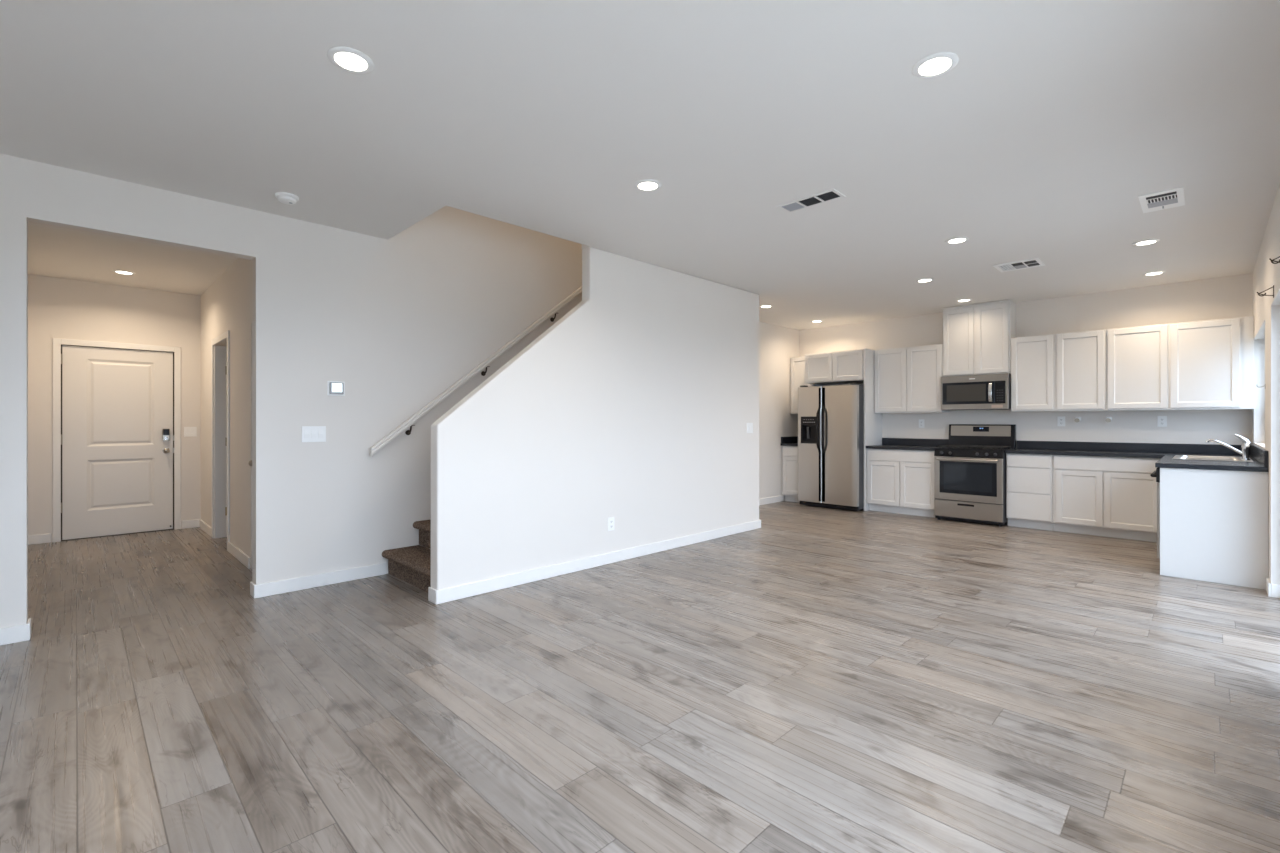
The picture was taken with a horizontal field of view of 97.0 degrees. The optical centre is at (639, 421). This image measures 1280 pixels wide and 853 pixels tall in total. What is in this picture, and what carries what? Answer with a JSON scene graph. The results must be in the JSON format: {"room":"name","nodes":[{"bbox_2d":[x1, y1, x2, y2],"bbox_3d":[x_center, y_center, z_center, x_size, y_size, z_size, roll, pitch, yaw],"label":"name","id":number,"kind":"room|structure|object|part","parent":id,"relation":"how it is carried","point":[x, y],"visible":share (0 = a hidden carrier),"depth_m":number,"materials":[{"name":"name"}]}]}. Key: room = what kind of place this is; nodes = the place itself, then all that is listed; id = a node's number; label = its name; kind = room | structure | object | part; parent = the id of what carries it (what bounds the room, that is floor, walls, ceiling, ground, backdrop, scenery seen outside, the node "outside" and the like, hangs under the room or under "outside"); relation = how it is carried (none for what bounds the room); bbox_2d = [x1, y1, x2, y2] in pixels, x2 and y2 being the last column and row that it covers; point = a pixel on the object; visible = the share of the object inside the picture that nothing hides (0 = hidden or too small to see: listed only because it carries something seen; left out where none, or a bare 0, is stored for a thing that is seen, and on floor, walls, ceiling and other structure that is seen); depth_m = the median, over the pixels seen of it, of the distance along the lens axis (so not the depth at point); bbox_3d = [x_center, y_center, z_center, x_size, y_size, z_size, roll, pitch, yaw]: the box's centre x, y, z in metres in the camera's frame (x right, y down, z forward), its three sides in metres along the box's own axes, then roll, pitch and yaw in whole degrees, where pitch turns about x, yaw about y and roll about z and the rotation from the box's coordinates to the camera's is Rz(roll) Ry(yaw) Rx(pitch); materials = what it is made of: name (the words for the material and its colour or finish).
{"room":"empty living room","nodes":[
{"label":"empty living room","id":0,"kind":"room"},
{"bbox_2d":[28,274,200,541],"bbox_3d":[-5.009,-0.126,6.995,3.620,2.740,0.120,0,0,-45],"label":"wall","id":1,"kind":"structure","parent":0,"point":[61,308],"depth_m":6.07,"materials":[{"name":"paint"}]},
{"bbox_2d":[53,338,180,541],"bbox_3d":[-5.697,0.189,6.212,1.034,2.110,0.016,0,0,-45],"label":"door frame","id":2,"kind":"structure","parent":1,"relation":"attached to","point":[57,342],"depth_m":6.01,"materials":[{"name":"paint"}]},
{"bbox_2d":[61,345,173,540],"bbox_3d":[-5.714,0.216,6.228,0.930,2.054,0.170,0,0,-45],"label":"door","id":3,"kind":"structure","parent":1,"relation":"in","point":[117,404],"depth_m":6.20,"materials":[{"name":"paint"}]},
{"bbox_3d":[-5.409,0.329,6.470,0.066,0.066,0.082,0,0,-45],"label":"knob","id":4,"kind":"part","parent":3,"relation":"part of","materials":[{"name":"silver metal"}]},
{"bbox_2d":[184,427,196,436],"bbox_3d":[-5.271,0.114,6.641,0.118,0.115,0.010,0,0,-45],"label":"light switch","id":5,"kind":"object","parent":1,"relation":"attached to","point":[188,431],"visible":1,"depth_m":6.64,"materials":[{"name":"white plastic"}]},
{"bbox_2d":[201,258,251,568],"bbox_3d":[-3.909,-0.126,5.494,0.120,2.740,3.559,0,0,-45],"label":"wall","id":6,"kind":"structure","parent":0,"point":[226,305],"depth_m":5.25,"materials":[{"name":"paint"}]},
{"bbox_2d":[28,519,249,568],"bbox_3d":[-4.471,1.196,4.933,1.470,0.095,3.558,0,0,-45],"label":"baseboard","id":7,"kind":"structure","parent":6,"relation":"attached to","point":[237,553],"depth_m":5.78,"materials":[{"name":"paint"}]},
{"bbox_2d":[211,330,229,550],"bbox_3d":[-4.228,0.183,5.803,0.135,2.122,0.934,0,0,-45],"label":"door frame","id":8,"kind":"structure","parent":6,"relation":"attached to","point":[220,355],"depth_m":6.06,"materials":[{"name":"paint"}]},
{"bbox_2d":[225,366,226,515],"bbox_3d":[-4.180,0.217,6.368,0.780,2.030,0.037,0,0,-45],"label":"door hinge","id":9,"kind":"structure","parent":6,"relation":"in","point":[225,366],"depth_m":6.11,"materials":[{"name":"paint"}]},
{"bbox_2d":[0,153,798,627],"bbox_3d":[-0.754,-1.506,6.019,9.530,5.500,0.150,0,0,-45],"label":"wall","id":10,"kind":"structure","parent":0,"point":[400,319],"depth_m":4.34,"materials":[{"name":"paint"}]},
{"bbox_2d":[302,426,325,441],"bbox_3d":[-2.451,0.092,4.258,0.163,0.118,0.010,0,0,-45],"label":"light switch","id":11,"kind":"object","parent":10,"relation":"attached to","point":[309,433],"visible":1,"depth_m":4.26,"materials":[{"name":"white plastic"}]},
{"bbox_2d":[327,381,344,395],"bbox_3d":[-2.336,-0.258,4.361,0.124,0.112,0.025,0,0,-45],"label":"thermostat","id":12,"kind":"object","parent":10,"relation":"attached to","point":[334,388],"visible":1,"depth_m":4.35,"materials":[{"name":"white plastic"}]},
{"bbox_2d":[370,286,581,455],"bbox_3d":[-1.033,-0.970,5.619,3.150,2.485,0.084,0,0,-45],"label":"handrail","id":13,"kind":"object","parent":10,"relation":"attached to","point":[408,423],"visible":0.74,"depth_m":5.07,"materials":[{"name":"paint"}]},
{"bbox_2d":[431,247,758,589],"bbox_3d":[-0.030,-0.126,5.302,3.938,2.740,0.113,0,0,-45],"label":"wall","id":14,"kind":"structure","parent":0,"point":[635,407],"depth_m":4.96,"materials":[{"name":"paint"}]},
{"bbox_2d":[0,495,783,645],"bbox_3d":[-0.609,1.196,5.448,8.930,0.095,1.165,0,0,-45],"label":"baseboard","id":15,"kind":"structure","parent":14,"relation":"attached to","point":[435,596],"depth_m":4.38,"materials":[{"name":"paint"}]},
{"bbox_2d":[608,517,613,530],"bbox_3d":[-0.253,0.899,4.993,0.075,0.118,0.009,0,0,-45],"label":"wall outlet","id":16,"kind":"object","parent":14,"relation":"attached to","point":[610,519],"visible":1,"depth_m":4.99,"materials":[{"name":"white plastic"}]},
{"bbox_2d":[747,423,752,432],"bbox_3d":[1.262,0.069,6.503,0.118,0.118,0.010,0,0,-45],"label":"light switch","id":17,"kind":"object","parent":14,"relation":"attached to","point":[749,425],"visible":1,"depth_m":6.50,"materials":[{"name":"white plastic"}]},
{"bbox_2d":[0,501,1279,852],"bbox_3d":[-0.262,1.304,5.454,9.670,0.120,9.004,0,0,-45],"label":"floor","id":18,"kind":"structure","parent":0,"point":[811,679],"depth_m":2.52,"materials":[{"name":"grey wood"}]},
{"bbox_2d":[382,520,430,592],"bbox_3d":[-0.436,-0.156,5.625,3.796,2.800,0.912,0,0,-45],"label":"staircase","id":19,"kind":"structure","parent":18,"relation":"on","point":[411,565],"depth_m":4.44,"materials":[{"name":"brown carpet"}]},
{"bbox_2d":[782,446,798,501],"bbox_3d":[2.549,0.808,8.919,0.552,0.872,0.393,0,0,-45],"label":"base cabinet","id":20,"kind":"object","parent":18,"relation":"on","point":[789,453],"visible":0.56,"depth_m":8.78,"materials":[{"name":"paint"}]},
{"bbox_2d":[781,436,797,445],"bbox_3d":[2.538,0.302,8.913,0.579,0.136,0.393,0,0,-45],"label":"countertop","id":21,"kind":"structure","parent":20,"relation":"on","point":[785,441],"depth_m":8.91,"materials":[{"name":"black stone"}]},
{"bbox_3d":[2.362,0.454,8.729,0.019,0.140,0.360,0,0,-45],"label":"drawer","id":22,"kind":"part","parent":20,"relation":"part of","materials":[{"name":"paint"}]},
{"bbox_3d":[2.362,0.829,8.729,0.019,0.580,0.360,0,0,-45],"label":"cabinet door","id":23,"kind":"part","parent":20,"relation":"part of","materials":[{"name":"paint"}]},
{"bbox_2d":[798,383,863,510],"bbox_3d":[2.902,0.353,8.339,0.796,1.782,0.904,0,0,-45],"label":"refrigerator","id":24,"kind":"object","parent":18,"relation":"on","point":[830,418],"visible":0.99,"depth_m":8.05,"materials":[{"name":"silver metal"}]},
{"bbox_3d":[2.498,0.328,8.305,0.072,1.677,0.381,0,0,-45],"label":"freezer door","id":25,"kind":"part","parent":24,"relation":"part of","materials":[{"name":"silver metal"}]},
{"bbox_3d":[2.570,0.327,8.149,0.058,1.635,0.044,0,0,-45],"label":"handle","id":26,"kind":"part","parent":24,"relation":"part of","materials":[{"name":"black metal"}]},
{"bbox_3d":[2.620,0.327,8.099,0.058,1.635,0.046,0,0,-45],"label":"handle","id":27,"kind":"part","parent":24,"relation":"part of","materials":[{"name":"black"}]},
{"bbox_3d":[2.821,0.328,7.981,0.072,1.677,0.510,0,0,-45],"label":"fridge door","id":28,"kind":"part","parent":24,"relation":"part of","materials":[{"name":"silver metal"}]},
{"bbox_2d":[864,348,881,510],"bbox_3d":[3.338,0.109,8.109,0.578,2.270,0.026,0,0,-45],"label":"panel","id":29,"kind":"object","parent":18,"relation":"on","point":[872,421],"visible":0.56,"depth_m":7.99,"materials":[{"name":"paint"}]},
{"bbox_2d":[867,449,934,517],"bbox_3d":[3.678,0.808,7.787,0.552,0.872,0.904,0,0,-45],"label":"base cabinet","id":30,"kind":"object","parent":18,"relation":"on","point":[898,481],"visible":0.88,"depth_m":7.59,"materials":[{"name":"paint"}]},
{"bbox_3d":[3.330,0.834,7.758,0.019,0.590,0.432,0,0,-45],"label":"cabinet door","id":31,"kind":"part","parent":30,"relation":"part of","materials":[{"name":"paint"}]},
{"bbox_3d":[3.488,0.457,7.599,0.019,0.145,0.880,0,0,-45],"label":"drawer","id":32,"kind":"part","parent":30,"relation":"part of","materials":[{"name":"paint"}]},
{"bbox_2d":[866,438,948,450],"bbox_3d":[3.668,0.302,7.779,0.579,0.136,0.904,0,0,-45],"label":"countertop","id":33,"kind":"structure","parent":30,"relation":"on","point":[887,443],"depth_m":7.84,"materials":[{"name":"black stone"}]},
{"bbox_3d":[3.646,0.834,7.441,0.019,0.590,0.432,0,0,-45],"label":"cabinet door","id":34,"kind":"part","parent":30,"relation":"part of","materials":[{"name":"paint"}]},
{"bbox_2d":[934,424,1015,526],"bbox_3d":[4.212,0.637,7.139,0.703,1.211,0.758,0,0,-45],"label":"gas range","id":35,"kind":"object","parent":18,"relation":"on","point":[970,471],"visible":0.98,"depth_m":7.00,"materials":[{"name":"silver metal"}]},
{"bbox_3d":[3.984,0.462,6.912,0.058,0.025,0.668,0,0,-45],"label":"handle","id":36,"kind":"part","parent":35,"relation":"part of","materials":[{"name":"silver metal"}]},
{"bbox_3d":[4.015,1.083,6.943,0.030,0.202,0.750,0,0,-45],"label":"storage drawer","id":37,"kind":"part","parent":35,"relation":"part of","materials":[{"name":"metal"}]},
{"bbox_3d":[4.015,0.704,6.943,0.030,0.536,0.750,0,0,-45],"label":"oven door","id":38,"kind":"part","parent":35,"relation":"part of","materials":[{"name":"metal"}]},
{"bbox_3d":[4.021,0.389,6.949,0.054,0.086,0.752,0,0,-45],"label":"control panel","id":39,"kind":"part","parent":35,"relation":"part of","materials":[{"name":"metal"}]},
{"bbox_2d":[935,447,1015,450],"bbox_3d":[4.231,0.338,7.157,0.602,0.017,0.754,0,0,-45],"label":"cooktop","id":40,"kind":"object","parent":35,"relation":"in","point":[939,448],"depth_m":7.01,"materials":[{"name":"black metal"}]},
{"bbox_3d":[4.409,0.116,7.347,0.014,0.133,0.685,0,0,-45],"label":"backguard trim","id":41,"kind":"part","parent":35,"relation":"part of","materials":[{"name":"metal"}]},
{"bbox_2d":[1006,453,1053,530],"bbox_3d":[4.699,0.808,6.762,0.552,0.872,0.450,0,0,-45],"label":"base cabinet","id":42,"kind":"object","parent":18,"relation":"on","point":[1029,477],"visible":0.89,"depth_m":6.57,"materials":[{"name":"paint"}]},
{"bbox_3d":[4.509,0.981,6.575,0.019,0.297,0.425,0,0,-45],"label":"drawer","id":43,"kind":"part","parent":42,"relation":"part of","materials":[{"name":"paint"}]},
{"bbox_3d":[4.509,0.679,6.575,0.019,0.290,0.425,0,0,-45],"label":"drawer","id":44,"kind":"part","parent":42,"relation":"part of","materials":[{"name":"paint"}]},
{"bbox_3d":[4.509,0.455,6.575,0.019,0.142,0.425,0,0,-45],"label":"drawer","id":45,"kind":"part","parent":42,"relation":"part of","materials":[{"name":"paint"}]},
{"bbox_2d":[1053,455,1160,541],"bbox_3d":[5.404,0.808,6.055,0.552,0.872,1.538,0,0,-45],"label":"base cabinet","id":46,"kind":"object","parent":18,"relation":"on","point":[1116,497],"visible":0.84,"depth_m":6.08,"materials":[{"name":"paint"}]},
{"bbox_3d":[4.837,0.834,6.246,0.019,0.590,0.410,0,0,-45],"label":"cabinet door","id":47,"kind":"part","parent":46,"relation":"part of","materials":[{"name":"paint"}]},
{"bbox_3d":[4.994,0.455,6.088,0.019,0.142,0.890,0,0,-45],"label":"drawer","id":48,"kind":"part","parent":46,"relation":"part of","materials":[{"name":"paint"}]},
{"bbox_3d":[5.149,0.834,5.933,0.019,0.590,0.450,0,0,-45],"label":"cabinet door","id":49,"kind":"part","parent":46,"relation":"part of","materials":[{"name":"paint"}]},
{"bbox_2d":[1005,441,1268,471],"bbox_3d":[4.683,0.292,5.644,2.157,0.156,2.010,0,0,-45],"label":"countertop","id":50,"kind":"structure","parent":46,"relation":"on","point":[1166,452],"depth_m":5.97,"materials":[{"name":"black stone"}]},
{"bbox_2d":[1172,455,1252,461],"bbox_3d":[5.201,0.415,5.158,0.818,0.175,0.494,0,0,-45],"label":"sink","id":51,"kind":"object","parent":50,"relation":"in","point":[1181,457],"visible":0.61,"depth_m":5.20,"materials":[{"name":"silver metal"}]},
{"bbox_3d":[5.056,0.416,5.025,0.352,0.174,0.382,0,0,-45],"label":"bowl","id":52,"kind":"part","parent":51,"relation":"part of","materials":[{"name":"silver metal"}]},
{"bbox_3d":[5.335,0.416,5.303,0.352,0.174,0.382,0,0,-45],"label":"bowl","id":53,"kind":"part","parent":51,"relation":"part of","materials":[{"name":"silver metal"}]},
{"bbox_2d":[1206,434,1249,459],"bbox_3d":[5.134,0.216,4.949,0.062,0.224,0.274,0,0,-45],"label":"kitchen faucet","id":54,"kind":"object","parent":50,"relation":"on","point":[1245,445],"visible":0.98,"depth_m":4.88,"materials":[{"name":"silver metal"}]},
{"bbox_3d":[5.120,0.216,4.963,0.026,0.134,0.234,0,0,-45],"label":"spout","id":55,"kind":"part","parent":54,"relation":"part of","materials":[{"name":"silver metal"}]},
{"bbox_3d":[5.196,0.150,4.887,0.040,0.092,0.096,0,0,-45],"label":"lever","id":56,"kind":"part","parent":54,"relation":"part of","materials":[{"name":"silver metal"}]},
{"bbox_2d":[1150,467,1159,557],"bbox_3d":[4.638,0.810,4.653,0.602,0.868,0.639,0,0,-45],"label":"dishwasher","id":57,"kind":"object","parent":18,"relation":"on","point":[1156,473],"visible":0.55,"depth_m":4.63,"materials":[{"name":"metal"}]},
{"bbox_3d":[4.456,0.436,4.836,0.602,0.116,0.044,0,0,-45],"label":"control panel","id":58,"kind":"part","parent":57,"relation":"part of","materials":[{"name":"black plastic"}]},
{"bbox_3d":[4.457,0.806,4.835,0.602,0.615,0.039,0,0,-45],"label":"door","id":59,"kind":"part","parent":57,"relation":"part of","materials":[{"name":"metal"}]},
{"bbox_2d":[1160,468,1267,589],"bbox_3d":[4.441,0.808,4.402,0.019,0.872,0.590,0,0,-45],"label":"end panel","id":60,"kind":"object","parent":18,"relation":"on","point":[1214,523],"visible":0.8,"depth_m":4.38,"materials":[{"name":"paint"}]},
{"bbox_2d":[0,0,1279,329],"bbox_3d":[-0.262,-1.646,5.454,9.670,0.300,9.004,0,0,-45],"label":"ceiling","id":61,"kind":"structure","parent":0,"point":[1048,128],"depth_m":2.91,"materials":[{"name":"paint"}]},
{"bbox_2d":[112,270,135,274],"bbox_3d":[-5.150,-1.492,5.653,0.174,0.008,0.174,0,0,-45],"label":"recessed light","id":62,"kind":"object","parent":61,"relation":"in","point":[115,271],"visible":1,"depth_m":5.64,"materials":[{"name":"white plastic"}]},
{"bbox_2d":[275,192,298,204],"bbox_3d":[-2.338,-1.473,3.751,0.136,0.045,0.136,0,0,-45],"label":"smoke detector","id":63,"kind":"object","parent":61,"relation":"attached to","point":[283,197],"visible":1,"depth_m":3.72,"materials":[{"name":"white plastic"}]},
{"bbox_2d":[327,46,373,73],"bbox_3d":[-1.195,-1.492,2.342,0.174,0.008,0.174,0,0,-45],"label":"recessed light","id":64,"kind":"object","parent":61,"relation":"in","point":[348,59],"visible":1,"depth_m":2.33,"materials":[{"name":"white plastic"}]},
{"bbox_2d":[634,179,661,190],"bbox_3d":[0.051,-1.492,3.577,0.174,0.008,0.174,0,0,-45],"label":"recessed light","id":65,"kind":"object","parent":61,"relation":"in","point":[646,184],"visible":1,"depth_m":3.57,"materials":[{"name":"white plastic"}]},
{"bbox_2d":[759,305,772,307],"bbox_3d":[1.626,-1.492,7.311,0.174,0.008,0.174,0,0,-45],"label":"recessed light","id":66,"kind":"object","parent":61,"relation":"in","point":[761,306],"visible":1,"depth_m":7.30,"materials":[{"name":"white plastic"}]},
{"bbox_2d":[776,188,845,212],"bbox_3d":[1.152,-1.492,3.838,0.170,0.006,0.420,0,0,-45],"label":"ceiling vent","id":67,"kind":"object","parent":61,"relation":"in","point":[832,194],"visible":1,"depth_m":3.83,"materials":[{"name":"metal"}]},
{"bbox_2d":[916,278,933,282],"bbox_3d":[3.005,-1.492,5.972,0.174,0.008,0.174,0,0,-45],"label":"recessed light","id":68,"kind":"object","parent":61,"relation":"in","point":[923,279],"visible":1,"depth_m":5.96,"materials":[{"name":"white plastic"}]},
{"bbox_2d":[912,52,958,77],"bbox_3d":[1.236,-1.492,2.374,0.174,0.008,0.174,0,0,-45],"label":"recessed light","id":69,"kind":"object","parent":61,"relation":"in","point":[936,64],"visible":1,"depth_m":2.37,"materials":[{"name":"white plastic"}]},
{"bbox_2d":[945,237,968,243],"bbox_3d":[2.607,-1.492,4.658,0.174,0.008,0.174,0,0,-45],"label":"recessed light","id":70,"kind":"object","parent":61,"relation":"in","point":[955,240],"visible":1,"depth_m":4.65,"materials":[{"name":"white plastic"}]},
{"bbox_2d":[956,299,971,301],"bbox_3d":[3.976,-1.492,6.952,0.174,0.008,0.174,0,0,-45],"label":"recessed light","id":71,"kind":"object","parent":61,"relation":"in","point":[959,300],"visible":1,"depth_m":6.94,"materials":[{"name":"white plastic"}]},
{"bbox_2d":[993,258,1044,271],"bbox_3d":[3.615,-1.492,5.403,0.330,0.006,0.360,0,0,-45],"label":"ceiling vent","id":72,"kind":"object","parent":61,"relation":"in","point":[1035,262],"visible":1,"depth_m":5.39,"materials":[{"name":"white plastic"}]},
{"bbox_2d":[1132,239,1159,245],"bbox_3d":[4.207,-1.492,4.710,0.174,0.008,0.174,0,0,-45],"label":"recessed light","id":73,"kind":"object","parent":61,"relation":"in","point":[1147,241],"visible":1,"depth_m":4.70,"materials":[{"name":"white plastic"}]},
{"bbox_2d":[1143,271,1165,275],"bbox_3d":[5.164,-1.492,5.691,0.174,0.008,0.174,0,0,-45],"label":"recessed light","id":74,"kind":"object","parent":61,"relation":"in","point":[1153,272],"visible":1,"depth_m":5.68,"materials":[{"name":"white plastic"}]},
{"bbox_2d":[1138,186,1184,212],"bbox_3d":[3.521,-1.487,3.820,0.420,0.018,0.215,0,0,-45],"label":"ceiling vent","id":75,"kind":"object","parent":61,"relation":"in","point":[1165,199],"visible":1,"depth_m":3.81,"materials":[{"name":"white plastic"}]},
{"bbox_2d":[799,273,1252,448],"bbox_3d":[4.419,-0.126,7.522,0.120,2.740,5.326,0,0,-45],"label":"wall","id":76,"kind":"structure","parent":0,"point":[1225,297],"depth_m":6.58,"materials":[{"name":"paint"}]},
{"bbox_2d":[790,356,821,413],"bbox_3d":[2.638,-0.576,9.004,0.308,0.900,0.398,0,0,-45],"label":"upper cabinet","id":77,"kind":"object","parent":76,"relation":"attached to","point":[797,364],"visible":0.5,"depth_m":8.96,"materials":[{"name":"paint"}]},
{"bbox_3d":[2.536,-0.576,8.902,0.019,0.876,0.370,0,0,-45],"label":"cabinet door","id":78,"kind":"part","parent":77,"relation":"part of","materials":[{"name":"paint"}]},
{"bbox_2d":[805,349,863,384],"bbox_3d":[3.005,-0.803,8.444,0.578,0.435,0.903,0,0,-45],"label":"upper cabinet","id":79,"kind":"object","parent":76,"relation":"attached to","point":[839,367],"visible":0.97,"depth_m":8.23,"materials":[{"name":"paint"}]},
{"bbox_3d":[2.648,-0.803,8.407,0.019,0.405,0.430,0,0,-45],"label":"cabinet door","id":80,"kind":"part","parent":79,"relation":"part of","materials":[{"name":"paint"}]},
{"bbox_3d":[2.966,-0.803,8.087,0.019,0.405,0.430,0,0,-45],"label":"cabinet door","id":81,"kind":"part","parent":79,"relation":"part of","materials":[{"name":"paint"}]},
{"bbox_2d":[874,344,949,412],"bbox_3d":[3.763,-0.576,7.875,0.308,0.900,0.900,0,0,-45],"label":"upper cabinet","id":82,"kind":"object","parent":76,"relation":"attached to","point":[906,379],"visible":0.98,"depth_m":7.75,"materials":[{"name":"paint"}]},
{"bbox_3d":[3.503,-0.579,7.931,0.019,0.866,0.432,0,0,-45],"label":"cabinet door","id":83,"kind":"part","parent":82,"relation":"part of","materials":[{"name":"paint"}]},
{"bbox_3d":[3.820,-0.579,7.614,0.019,0.866,0.428,0,0,-45],"label":"cabinet door","id":84,"kind":"part","parent":82,"relation":"part of","materials":[{"name":"paint"}]},
{"bbox_2d":[919,419,923,427],"bbox_3d":[3.934,0.024,7.917,0.009,0.118,0.075,0,0,-45],"label":"wall outlet","id":85,"kind":"object","parent":76,"relation":"attached to","point":[921,421],"visible":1,"depth_m":7.92,"materials":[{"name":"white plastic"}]},
{"bbox_2d":[942,300,1015,376],"bbox_3d":[4.348,-1.040,7.280,0.318,0.898,0.762,0,0,-45],"label":"upper cabinet","id":86,"kind":"object","parent":76,"relation":"attached to","point":[976,337],"visible":0.98,"depth_m":7.15,"materials":[{"name":"paint"}]},
{"bbox_3d":[4.113,-1.031,7.319,0.019,0.850,0.352,0,0,-45],"label":"cabinet door","id":87,"kind":"part","parent":86,"relation":"part of","materials":[{"name":"paint"}]},
{"bbox_2d":[941,373,1010,409],"bbox_3d":[4.304,-0.372,7.235,0.438,0.432,0.754,0,0,-45],"label":"microwave","id":88,"kind":"object","parent":86,"relation":"attached to","point":[987,391],"visible":0.98,"depth_m":7.09,"materials":[{"name":"metal"}]},
{"bbox_3d":[4.152,-0.363,7.171,0.034,0.275,0.590,0,0,-45],"label":"door","id":89,"kind":"part","parent":88,"relation":"part of","materials":[{"name":"black glass"}]},
{"bbox_3d":[4.307,-0.363,6.961,0.056,0.249,0.036,0,0,-45],"label":"handle","id":90,"kind":"part","parent":88,"relation":"part of","materials":[{"name":"silver metal"}]},
{"bbox_3d":[4.402,-0.363,6.921,0.033,0.275,0.114,0,0,-45],"label":"control panel","id":91,"kind":"part","parent":88,"relation":"part of","materials":[{"name":"black plastic"}]},
{"bbox_3d":[4.380,-1.031,7.051,0.019,0.850,0.352,0,0,-45],"label":"cabinet door","id":92,"kind":"part","parent":86,"relation":"part of","materials":[{"name":"paint"}]},
{"bbox_2d":[1011,329,1105,411],"bbox_3d":[4.941,-0.576,6.693,0.308,0.900,0.900,0,0,-45],"label":"upper cabinet","id":93,"kind":"object","parent":76,"relation":"attached to","point":[1062,371],"visible":0.97,"depth_m":6.56,"materials":[{"name":"paint"}]},
{"bbox_3d":[4.673,-0.579,6.757,0.019,0.866,0.415,0,0,-45],"label":"cabinet door","id":94,"kind":"part","parent":93,"relation":"part of","materials":[{"name":"paint"}]},
{"bbox_3d":[4.996,-0.579,6.433,0.019,0.866,0.425,0,0,-45],"label":"cabinet door","id":95,"kind":"part","parent":93,"relation":"part of","materials":[{"name":"paint"}]},
{"bbox_2d":[1057,416,1064,425],"bbox_3d":[5.053,-0.006,6.794,0.009,0.118,0.075,0,0,-45],"label":"wall outlet","id":96,"kind":"object","parent":76,"relation":"attached to","point":[1060,419],"visible":1,"depth_m":6.79,"materials":[{"name":"white plastic"}]},
{"bbox_2d":[1105,417,1111,421],"bbox_3d":[5.354,-0.025,6.470,0.096,0.064,0.054,0,0,-45],"label":"peg","id":97,"kind":"object","parent":76,"relation":"attached to","point":[1108,419],"visible":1,"depth_m":6.45,"materials":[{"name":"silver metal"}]},
{"bbox_2d":[1157,416,1166,426],"bbox_3d":[5.681,-0.006,6.164,0.009,0.118,0.075,0,0,-45],"label":"wall outlet","id":98,"kind":"object","parent":76,"relation":"attached to","point":[1161,420],"visible":1,"depth_m":6.16,"materials":[{"name":"white plastic"}]},
{"bbox_2d":[1106,316,1253,410],"bbox_3d":[5.653,-0.576,5.979,0.308,0.900,1.110,0,0,-45],"label":"upper cabinet","id":99,"kind":"object","parent":76,"relation":"attached to","point":[1207,364],"visible":1,"depth_m":5.84,"materials":[{"name":"paint"}]},
{"bbox_3d":[5.340,-0.579,6.088,0.019,0.866,0.483,0,0,-45],"label":"cabinet door","id":100,"kind":"part","parent":99,"relation":"part of","materials":[{"name":"paint"}]},
{"bbox_3d":[5.702,-0.579,5.725,0.019,0.866,0.497,0,0,-45],"label":"cabinet door","id":101,"kind":"part","parent":99,"relation":"part of","materials":[{"name":"paint"}]},
{"bbox_2d":[1253,183,1279,584],"bbox_3d":[2.825,-0.126,2.273,9.550,2.740,0.140,0,0,-45],"label":"wall","id":102,"kind":"structure","parent":0,"point":[1266,274],"depth_m":4.03,"materials":[{"name":"paint"}]},
{"bbox_2d":[1257,285,1273,297],"bbox_3d":[4.266,-0.883,3.865,0.018,0.085,0.080,0,0,-45],"label":"curtain bracket","id":103,"kind":"object","parent":102,"relation":"attached to","point":[1259,294],"visible":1,"depth_m":3.86,"materials":[{"name":"brown metal"}]},
{"bbox_2d":[1266,578,1279,597],"bbox_3d":[2.082,1.196,1.584,7.285,0.095,0.094,0,0,-45],"label":"baseboard","id":104,"kind":"structure","parent":102,"relation":"attached to","point":[1273,590],"depth_m":4.01,"materials":[{"name":"paint"}]},
{"bbox_2d":[1269,256,1279,263],"bbox_3d":[3.466,-0.883,3.067,0.018,0.085,0.080,0,0,-45],"label":"curtain bracket","id":105,"kind":"object","parent":102,"relation":"attached to","point":[1270,259],"visible":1,"depth_m":3.08,"materials":[{"name":"brown metal"}]}
]}

